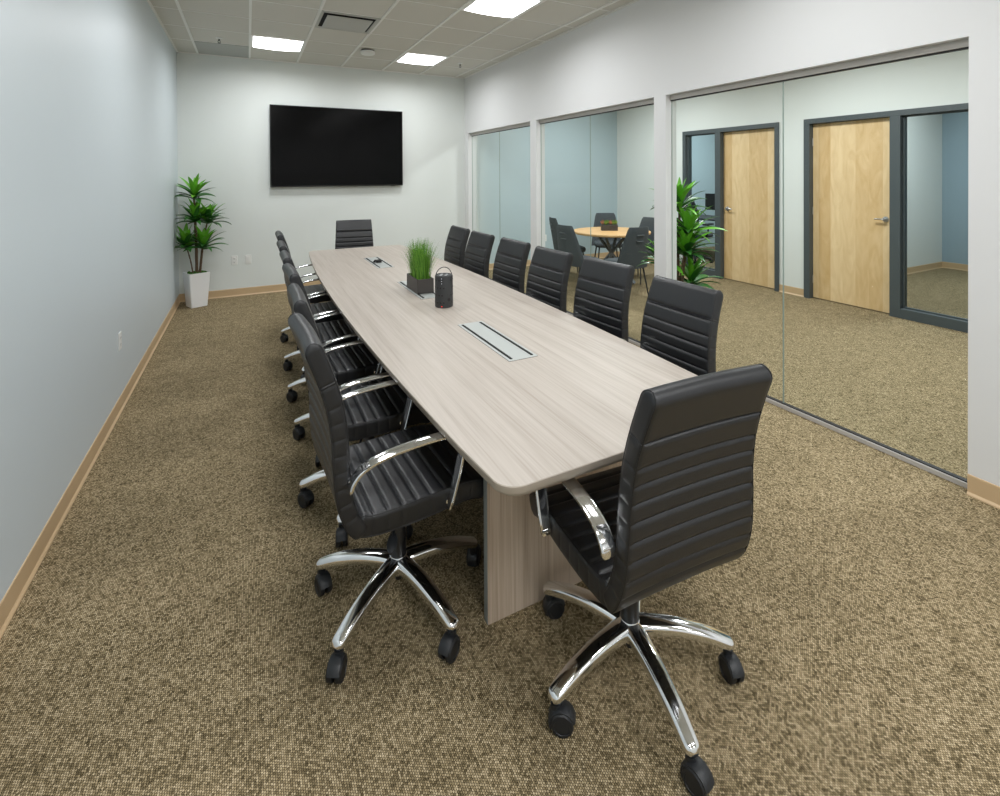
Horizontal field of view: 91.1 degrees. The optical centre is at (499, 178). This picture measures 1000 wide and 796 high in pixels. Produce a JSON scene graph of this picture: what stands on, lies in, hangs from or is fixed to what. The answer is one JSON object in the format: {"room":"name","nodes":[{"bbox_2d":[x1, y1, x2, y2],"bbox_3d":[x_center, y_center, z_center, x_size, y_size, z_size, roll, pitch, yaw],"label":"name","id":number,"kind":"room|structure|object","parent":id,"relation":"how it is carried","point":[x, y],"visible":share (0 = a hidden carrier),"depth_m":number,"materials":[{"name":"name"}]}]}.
{"room":"office","nodes":[
{"label":"office","id":0,"kind":"room"},
{"bbox_2d":[0,0,178,601],"bbox_3d":[-1.526,0.014,1.031,0.150,3.264,12.030,-1,1,-27],"label":"wall","id":1,"kind":"structure","parent":0,"point":[89,255],"depth_m":2.54,"materials":[{"name":"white paint"}]},
{"bbox_2d":[0,294,179,639],"bbox_3d":[-1.445,1.593,1.082,0.014,0.105,12.030,-1,1,-27],"label":"baseboard","id":2,"kind":"structure","parent":1,"relation":"attached to","point":[15,593],"depth_m":2.39,"materials":[{"name":"beige wood"}]},
{"bbox_2d":[118,331,121,350],"bbox_3d":[-2.668,1.141,3.447,0.008,0.122,0.074,-1,1,-27],"label":"outlet plate","id":3,"kind":"object","parent":1,"relation":"attached to","point":[120,332],"visible":1,"depth_m":3.44,"materials":[{"name":"white plastic"}]},
{"bbox_2d":[147,0,638,78],"bbox_3d":[0.341,-1.642,1.983,4.071,0.016,12.030,-1,1,-27],"label":"trim","id":4,"kind":"structure","parent":1,"relation":"attached to","point":[148,1],"depth_m":6.45,"materials":[{"name":"white"}]},
{"bbox_2d":[150,0,632,77],"bbox_3d":[3.600,-1.724,3.658,11.701,0.088,12.330,-1,1,-27],"label":"ceiling","id":5,"kind":"structure","parent":0,"point":[552,12],"depth_m":5.44,"materials":[{"name":"tile"}]},
{"bbox_2d":[194,41,248,57],"bbox_3d":[-3.566,-1.657,6.321,0.586,0.007,0.650,-1,1,-27],"label":"panel","id":6,"kind":"object","parent":5,"relation":"attached to","point":[202,47],"visible":1,"depth_m":6.29,"materials":[{"name":"grey tile"}]},
{"bbox_2d":[251,34,305,51],"bbox_3d":[-2.730,-1.651,6.026,0.586,0.025,0.586,-1,1,-27],"label":"recessed light","id":7,"kind":"object","parent":5,"relation":"in","point":[296,45],"visible":1,"depth_m":5.97,"materials":[{"name":"white plastic"}]},
{"bbox_2d":[315,10,380,33],"bbox_3d":[-1.629,-1.647,5.220,0.586,0.032,0.586,-1,1,-27],"label":"ceiling vent","id":8,"kind":"object","parent":5,"relation":"in","point":[331,20],"visible":0.99,"depth_m":5.15,"materials":[{"name":"silver metal"}]},
{"bbox_2d":[360,49,374,55],"bbox_3d":[-1.718,-1.633,6.372,0.184,0.053,0.184,-1,1,-27],"label":"smoke detector","id":9,"kind":"object","parent":5,"relation":"attached to","point":[366,52],"visible":1,"depth_m":6.31,"materials":[{"name":"white plastic"}]},
{"bbox_2d":[153,0,619,77],"bbox_3d":[0.341,-1.646,1.983,4.071,0.021,12.030,-1,1,-27],"label":"grid","id":10,"kind":"object","parent":5,"relation":"attached to","point":[320,9],"visible":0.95,"depth_m":5.46,"materials":[{"name":"white metal"}]},
{"bbox_2d":[395,52,447,65],"bbox_3d":[-1.103,-1.667,6.862,0.586,0.025,0.586,-1,1,-27],"label":"recessed light","id":11,"kind":"object","parent":5,"relation":"in","point":[409,57],"visible":0.97,"depth_m":6.81,"materials":[{"name":"white plastic"}]},
{"bbox_2d":[461,0,543,18],"bbox_3d":[0.012,-1.655,4.694,0.586,0.025,0.586,-1,1,-27],"label":"recessed light","id":12,"kind":"object","parent":5,"relation":"in","point":[511,9],"visible":1,"depth_m":4.71,"materials":[{"name":"white plastic"}]},
{"bbox_2d":[177,53,714,293],"bbox_3d":[0.780,-0.065,9.065,11.601,3.264,0.150,-1,1,-27],"label":"wall","id":13,"kind":"structure","parent":0,"point":[223,115],"depth_m":7.53,"materials":[{"name":"paint"}]},
{"bbox_2d":[231,256,237,264],"bbox_3d":[-3.633,1.117,6.713,0.074,0.122,0.008,-1,1,-27],"label":"outlet plate","id":14,"kind":"object","parent":13,"relation":"attached to","point":[234,259],"visible":1,"depth_m":6.71,"materials":[{"name":"white plastic"}]},
{"bbox_2d":[245,255,250,263],"bbox_3d":[-3.482,1.116,6.790,0.074,0.122,0.008,-1,1,-27],"label":"switch plate","id":15,"kind":"object","parent":13,"relation":"attached to","point":[247,257],"visible":1,"depth_m":6.78,"materials":[{"name":"white plastic"}]},
{"bbox_2d":[180,280,320,301],"bbox_3d":[-2.388,1.547,7.352,4.071,0.105,0.014,-1,1,-27],"label":"baseboard","id":16,"kind":"structure","parent":13,"relation":"attached to","point":[279,287],"depth_m":6.79,"materials":[{"name":"beige wood"}]},
{"bbox_2d":[269,104,402,186],"bbox_3d":[-2.385,-0.463,7.308,1.890,1.166,0.076,-1,1,-27],"label":"wall screen","id":17,"kind":"object","parent":13,"relation":"attached to","point":[310,146],"visible":1,"depth_m":7.23,"materials":[{"name":"black"}]},
{"bbox_2d":[489,251,616,269],"bbox_3d":[0.942,1.514,9.064,3.162,0.105,0.014,-1,1,-27],"label":"baseboard","id":18,"kind":"structure","parent":13,"relation":"attached to","point":[602,255],"depth_m":9.51,"materials":[{"name":"beige wood"}]},
{"bbox_2d":[0,246,999,795],"bbox_3d":[3.619,1.646,3.686,11.701,0.100,12.330,-1,1,-27],"label":"floor","id":19,"kind":"structure","parent":0,"point":[173,635],"depth_m":1.82,"materials":[{"name":"carpet"}]},
{"bbox_2d":[175,173,231,307],"bbox_3d":[-3.781,0.771,6.239,0.616,1.690,0.671,-1,1,-22],"label":"dracaena","id":20,"kind":"object","parent":19,"relation":"on","point":[196,283],"visible":1,"depth_m":6.18,"materials":[{"name":"green plant"}]},
{"bbox_2d":[183,270,209,307],"bbox_3d":[-3.855,1.401,6.234,0.238,0.430,0.238,0,1,39],"label":"pot","id":21,"kind":"object","parent":20,"relation":"attached to","point":[196,283],"depth_m":6.16,"materials":[{"name":"white ceramic"}]},
{"bbox_2d":[275,231,330,350],"bbox_3d":[-1.860,1.069,4.931,0.703,1.094,0.670,-1,1,-27],"label":"chair","id":22,"kind":"object","parent":19,"relation":"on","point":[309,289],"visible":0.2,"depth_m":4.83,"materials":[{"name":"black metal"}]},
{"bbox_2d":[277,240,343,383],"bbox_3d":[-1.516,1.073,4.213,0.715,1.094,0.667,-1,1,-27],"label":"chair","id":23,"kind":"object","parent":19,"relation":"on","point":[316,308],"visible":0.19,"depth_m":4.14,"materials":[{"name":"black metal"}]},
{"bbox_2d":[279,250,357,401],"bbox_3d":[-1.242,1.076,3.652,0.703,1.094,0.670,-1,1,-27],"label":"chair","id":24,"kind":"object","parent":19,"relation":"on","point":[328,330],"visible":0.19,"depth_m":3.57,"materials":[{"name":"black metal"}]},
{"bbox_2d":[282,263,390,466],"bbox_3d":[-0.981,1.079,3.117,0.724,1.094,0.662,-1,1,-25],"label":"chair","id":25,"kind":"object","parent":19,"relation":"on","point":[350,363],"visible":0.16,"depth_m":2.97,"materials":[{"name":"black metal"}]},
{"bbox_2d":[335,219,372,248],"bbox_3d":[-1.716,1.061,5.805,0.660,1.094,0.709,0,1,-20],"label":"chair","id":26,"kind":"object","parent":19,"relation":"on","point":[349,233],"visible":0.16,"depth_m":6.04,"materials":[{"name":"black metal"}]},
{"bbox_2d":[287,283,429,547],"bbox_3d":[-0.692,1.082,2.518,0.703,1.094,0.670,-1,1,-27],"label":"chair","id":27,"kind":"object","parent":19,"relation":"on","point":[370,414],"visible":0.3,"depth_m":2.38,"materials":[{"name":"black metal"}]},
{"bbox_2d":[288,312,483,683],"bbox_3d":[-0.389,1.075,1.894,0.735,1.114,0.679,-1,1,-30],"label":"chair","id":28,"kind":"object","parent":19,"relation":"on","point":[392,482],"visible":0.94,"depth_m":1.75,"materials":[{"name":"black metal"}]},
{"bbox_2d":[444,225,469,267],"bbox_3d":[-0.717,1.065,5.175,0.703,1.084,0.669,-1,1,-27],"label":"chair","id":29,"kind":"object","parent":19,"relation":"on","point":[456,242],"visible":0.19,"depth_m":5.19,"materials":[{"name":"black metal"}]},
{"bbox_2d":[464,231,494,278],"bbox_3d":[-0.453,1.069,4.637,0.718,1.084,0.681,-1,1,-28],"label":"chair","id":30,"kind":"object","parent":19,"relation":"on","point":[479,245],"visible":0.24,"depth_m":4.66,"materials":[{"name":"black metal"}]},
{"bbox_2d":[309,245,697,624],"bbox_3d":[-0.617,1.229,3.738,1.256,0.780,4.840,-1,1,-27],"label":"conference table","id":31,"kind":"object","parent":19,"relation":"on","point":[564,412],"visible":0.79,"depth_m":2.05,"materials":[{"name":"laminate"}]},
{"bbox_2d":[364,257,393,267],"bbox_3d":[-1.211,0.816,4.880,0.157,0.033,0.633,-1,1,-27],"label":"module","id":32,"kind":"object","parent":31,"relation":"on","point":[377,262],"visible":1,"depth_m":4.83,"materials":[{"name":"silver metal"}]},
{"bbox_2d":[398,281,434,298],"bbox_3d":[-0.621,0.837,3.733,0.157,0.005,0.633,-1,1,-27],"label":"module","id":33,"kind":"object","parent":31,"relation":"on","point":[403,283],"visible":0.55,"depth_m":3.55,"materials":[{"name":"silver metal"}]},
{"bbox_2d":[399,237,438,293],"bbox_3d":[-0.604,0.636,3.689,0.302,0.396,0.428,-1,1,-23],"label":"grass planter","id":34,"kind":"object","parent":33,"relation":"on","point":[419,280],"visible":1,"depth_m":3.60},
{"bbox_2d":[435,267,452,307],"bbox_3d":[-0.370,0.711,3.237,0.120,0.261,0.120,0,0,-15],"label":"speaker","id":35,"kind":"object","parent":31,"relation":"on","point":[443,281],"visible":1,"depth_m":3.19},
{"bbox_2d":[458,321,537,361],"bbox_3d":[-0.032,0.843,2.586,0.157,0.005,0.633,-1,1,-27],"label":"module","id":36,"kind":"object","parent":31,"relation":"on","point":[498,342],"visible":1,"depth_m":2.54,"materials":[{"name":"silver metal"}]},
{"bbox_2d":[492,237,530,293],"bbox_3d":[-0.150,1.071,4.093,0.692,1.084,0.666,-1,1,-29],"label":"chair","id":37,"kind":"object","parent":19,"relation":"on","point":[511,257],"visible":0.22,"depth_m":4.13,"materials":[{"name":"black leather"}]},
{"bbox_2d":[526,246,572,312],"bbox_3d":[0.120,1.074,3.546,0.692,1.084,0.666,-1,1,-29],"label":"chair","id":38,"kind":"object","parent":19,"relation":"on","point":[549,269],"visible":0.19,"depth_m":3.59,"materials":[{"name":"black leather"}]},
{"bbox_2d":[549,217,585,272],"bbox_3d":[1.075,1.099,7.903,0.553,0.956,0.524,0,0,-11],"label":"chair","id":39,"kind":"object","parent":19,"relation":"on","point":[553,223],"visible":0.49,"depth_m":7.77,"materials":[{"name":"grey fabric"}]},
{"bbox_2d":[557,224,598,272],"bbox_3d":[1.075,1.107,6.807,0.553,0.956,0.524,-1,1,-32],"label":"chair","id":40,"kind":"object","parent":19,"relation":"on","point":[568,242],"visible":0.55,"depth_m":6.59,"materials":[{"name":"grey fabric"}]},
{"bbox_2d":[573,256,634,341],"bbox_3d":[0.428,1.077,3.033,0.688,1.084,0.670,-1,1,-31],"label":"chair","id":41,"kind":"object","parent":19,"relation":"on","point":[603,287],"visible":0.18,"depth_m":3.09,"materials":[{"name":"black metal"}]},
{"bbox_2d":[592,213,622,257],"bbox_3d":[1.855,1.089,8.466,0.524,0.956,0.553,0,0,3],"label":"chair","id":42,"kind":"object","parent":19,"relation":"on","point":[596,242],"visible":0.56,"depth_m":8.62,"materials":[{"name":"grey fabric"}]},
{"bbox_2d":[574,227,650,283],"bbox_3d":[1.698,1.184,7.480,1.160,0.777,1.160,-1,1,-27],"label":"round table","id":43,"kind":"object","parent":19,"relation":"on","point":[595,231],"visible":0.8,"depth_m":7.39,"materials":[{"name":"brown wood"}]},
{"bbox_2d":[600,220,617,230],"bbox_3d":[1.677,0.712,7.536,0.279,0.165,0.122,0,0,0],"label":"box","id":44,"kind":"object","parent":43,"relation":"on","point":[612,226],"visible":1,"depth_m":7.48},
{"bbox_2d":[605,226,648,293],"bbox_3d":[1.712,1.106,6.597,0.524,0.956,0.553,-1,1,-25],"label":"chair","id":45,"kind":"object","parent":19,"relation":"on","point":[635,242],"visible":0.7,"depth_m":6.37,"materials":[{"name":"grey fabric"}]},
{"bbox_2d":[637,217,653,284],"bbox_3d":[2.192,1.095,7.615,0.553,0.956,0.524,-1,1,-33],"label":"chair","id":46,"kind":"object","parent":19,"relation":"on","point":[646,221],"visible":0.22,"depth_m":7.72,"materials":[{"name":"grey fabric"}]},
{"bbox_2d":[529,363,772,795],"bbox_3d":[0.433,1.079,1.586,0.655,1.104,0.676,0,1,-21],"label":"chair","id":47,"kind":"object","parent":19,"relation":"on","point":[678,507],"visible":0.98,"depth_m":1.38,"materials":[{"name":"black leather"}]},
{"bbox_2d":[640,275,722,375],"bbox_3d":[0.693,1.084,2.413,0.711,1.076,0.692,-1,1,-27],"label":"chair","id":48,"kind":"object","parent":19,"relation":"on","point":[680,322],"visible":0.17,"depth_m":2.49,"materials":[{"name":"black leather"}]},
{"bbox_2d":[638,177,726,289],"bbox_3d":[1.801,0.789,4.793,0.719,1.615,0.862,-1,1,-27],"label":"dracaena","id":49,"kind":"object","parent":19,"relation":"on","point":[687,230],"visible":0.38,"depth_m":4.67,"materials":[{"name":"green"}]},
{"bbox_2d":[692,201,713,262],"bbox_3d":[3.637,0.975,9.184,0.630,1.149,0.632,-1,1,-37],"label":"chair","id":50,"kind":"object","parent":19,"relation":"on","point":[693,202],"visible":0.3,"depth_m":8.97,"materials":[{"name":"black metal"}]},
{"bbox_2d":[698,214,714,220],"bbox_3d":[4.189,1.156,9.919,0.800,0.770,1.400,-1,1,-27],"label":"office desk","id":51,"kind":"object","parent":19,"relation":"on","point":[702,216],"visible":0.02,"depth_m":9.76,"materials":[{"name":"grey"}]},
{"bbox_2d":[705,193,714,216],"bbox_3d":[4.363,0.536,9.807,0.500,0.470,0.180,0,1,43],"label":"computer monitor","id":52,"kind":"object","parent":51,"relation":"on","point":[710,198],"visible":0.2,"depth_m":9.89,"materials":[{"name":"black plastic"}]},
{"bbox_2d":[464,0,999,486],"bbox_3d":[2.218,-0.023,2.956,0.128,3.264,12.030,-1,1,-27],"label":"wall","id":53,"kind":"structure","parent":0,"point":[641,50],"depth_m":3.64,"materials":[{"name":"white paint"}]},
{"bbox_2d":[471,122,529,294],"bbox_3d":[-0.001,0.419,7.294,0.044,2.335,2.010,-1,1,-27],"label":"window","id":54,"kind":"structure","parent":53,"relation":"in","point":[476,217],"depth_m":8.00,"materials":[{"name":"silver metal"}]},
{"bbox_2d":[539,98,653,345],"bbox_3d":[0.991,0.429,5.364,0.044,2.335,2.030,-1,1,-27],"label":"window","id":55,"kind":"structure","parent":53,"relation":"in","point":[649,101],"depth_m":5.36,"materials":[{"name":"silver metal"}]},
{"bbox_2d":[670,38,968,488],"bbox_3d":[1.983,0.439,3.434,0.044,2.335,2.030,-1,1,-27],"label":"window","id":56,"kind":"structure","parent":53,"relation":"in","point":[963,44],"depth_m":3.05,"materials":[{"name":"silver metal"}]},
{"bbox_2d":[966,474,999,508],"bbox_3d":[3.650,1.573,0.046,0.014,0.105,5.530,-1,1,-27],"label":"baseboard","id":57,"kind":"structure","parent":53,"relation":"attached to","point":[984,491],"depth_m":2.45,"materials":[{"name":"beige wood"}]},
{"bbox_2d":[617,49,968,288],"bbox_3d":[5.140,-0.051,4.459,0.120,3.264,12.030,-1,1,-27],"label":"wall","id":58,"kind":"structure","parent":0,"point":[940,79],"depth_m":6.66,"materials":[{"name":"paint"}]},
{"bbox_2d":[682,122,778,291],"bbox_3d":[3.538,0.389,7.576,0.157,2.350,1.685,-1,1,-27],"label":"door","id":59,"kind":"structure","parent":58,"relation":"in","point":[747,156],"depth_m":7.31,"materials":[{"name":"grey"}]},
{"bbox_2d":[779,284,803,296],"bbox_3d":[3.952,1.517,6.653,0.014,0.105,0.345,-1,1,-27],"label":"baseboard","id":60,"kind":"structure","parent":58,"relation":"attached to","point":[787,289],"depth_m":6.64,"materials":[{"name":"beige wood"}]},
{"bbox_2d":[804,103,968,332],"bbox_3d":[4.545,0.400,5.617,0.157,2.350,2.030,-1,1,-27],"label":"door","id":61,"kind":"structure","parent":58,"relation":"in","point":[855,165],"depth_m":5.94,"materials":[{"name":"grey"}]},
{"bbox_2d":[907,114,941,267],"bbox_3d":[5.830,-0.081,7.588,3.970,3.264,0.095,-1,1,-27],"label":"wall","id":62,"kind":"structure","parent":0,"point":[924,133],"depth_m":8.17,"materials":[{"name":"paint"}]},
{"bbox_2d":[907,262,942,273],"bbox_3d":[5.864,1.499,7.553,3.970,0.105,0.014,-1,1,-27],"label":"baseboard","id":63,"kind":"structure","parent":62,"relation":"attached to","point":[910,270],"depth_m":8.18,"materials":[{"name":"beige wood"}]},
{"bbox_2d":[942,112,968,264],"bbox_3d":[8.768,-0.087,6.324,0.100,3.264,12.030,-1,1,-27],"label":"wall","id":64,"kind":"structure","parent":0,"point":[955,126],"depth_m":8.30,"materials":[{"name":"blue paint"}]},
{"bbox_2d":[942,262,967,270],"bbox_3d":[9.548,1.502,4.713,0.014,0.105,8.435,-1,1,-27],"label":"baseboard","id":65,"kind":"structure","parent":64,"relation":"attached to","point":[949,265],"depth_m":8.30,"materials":[{"name":"beige wood"}]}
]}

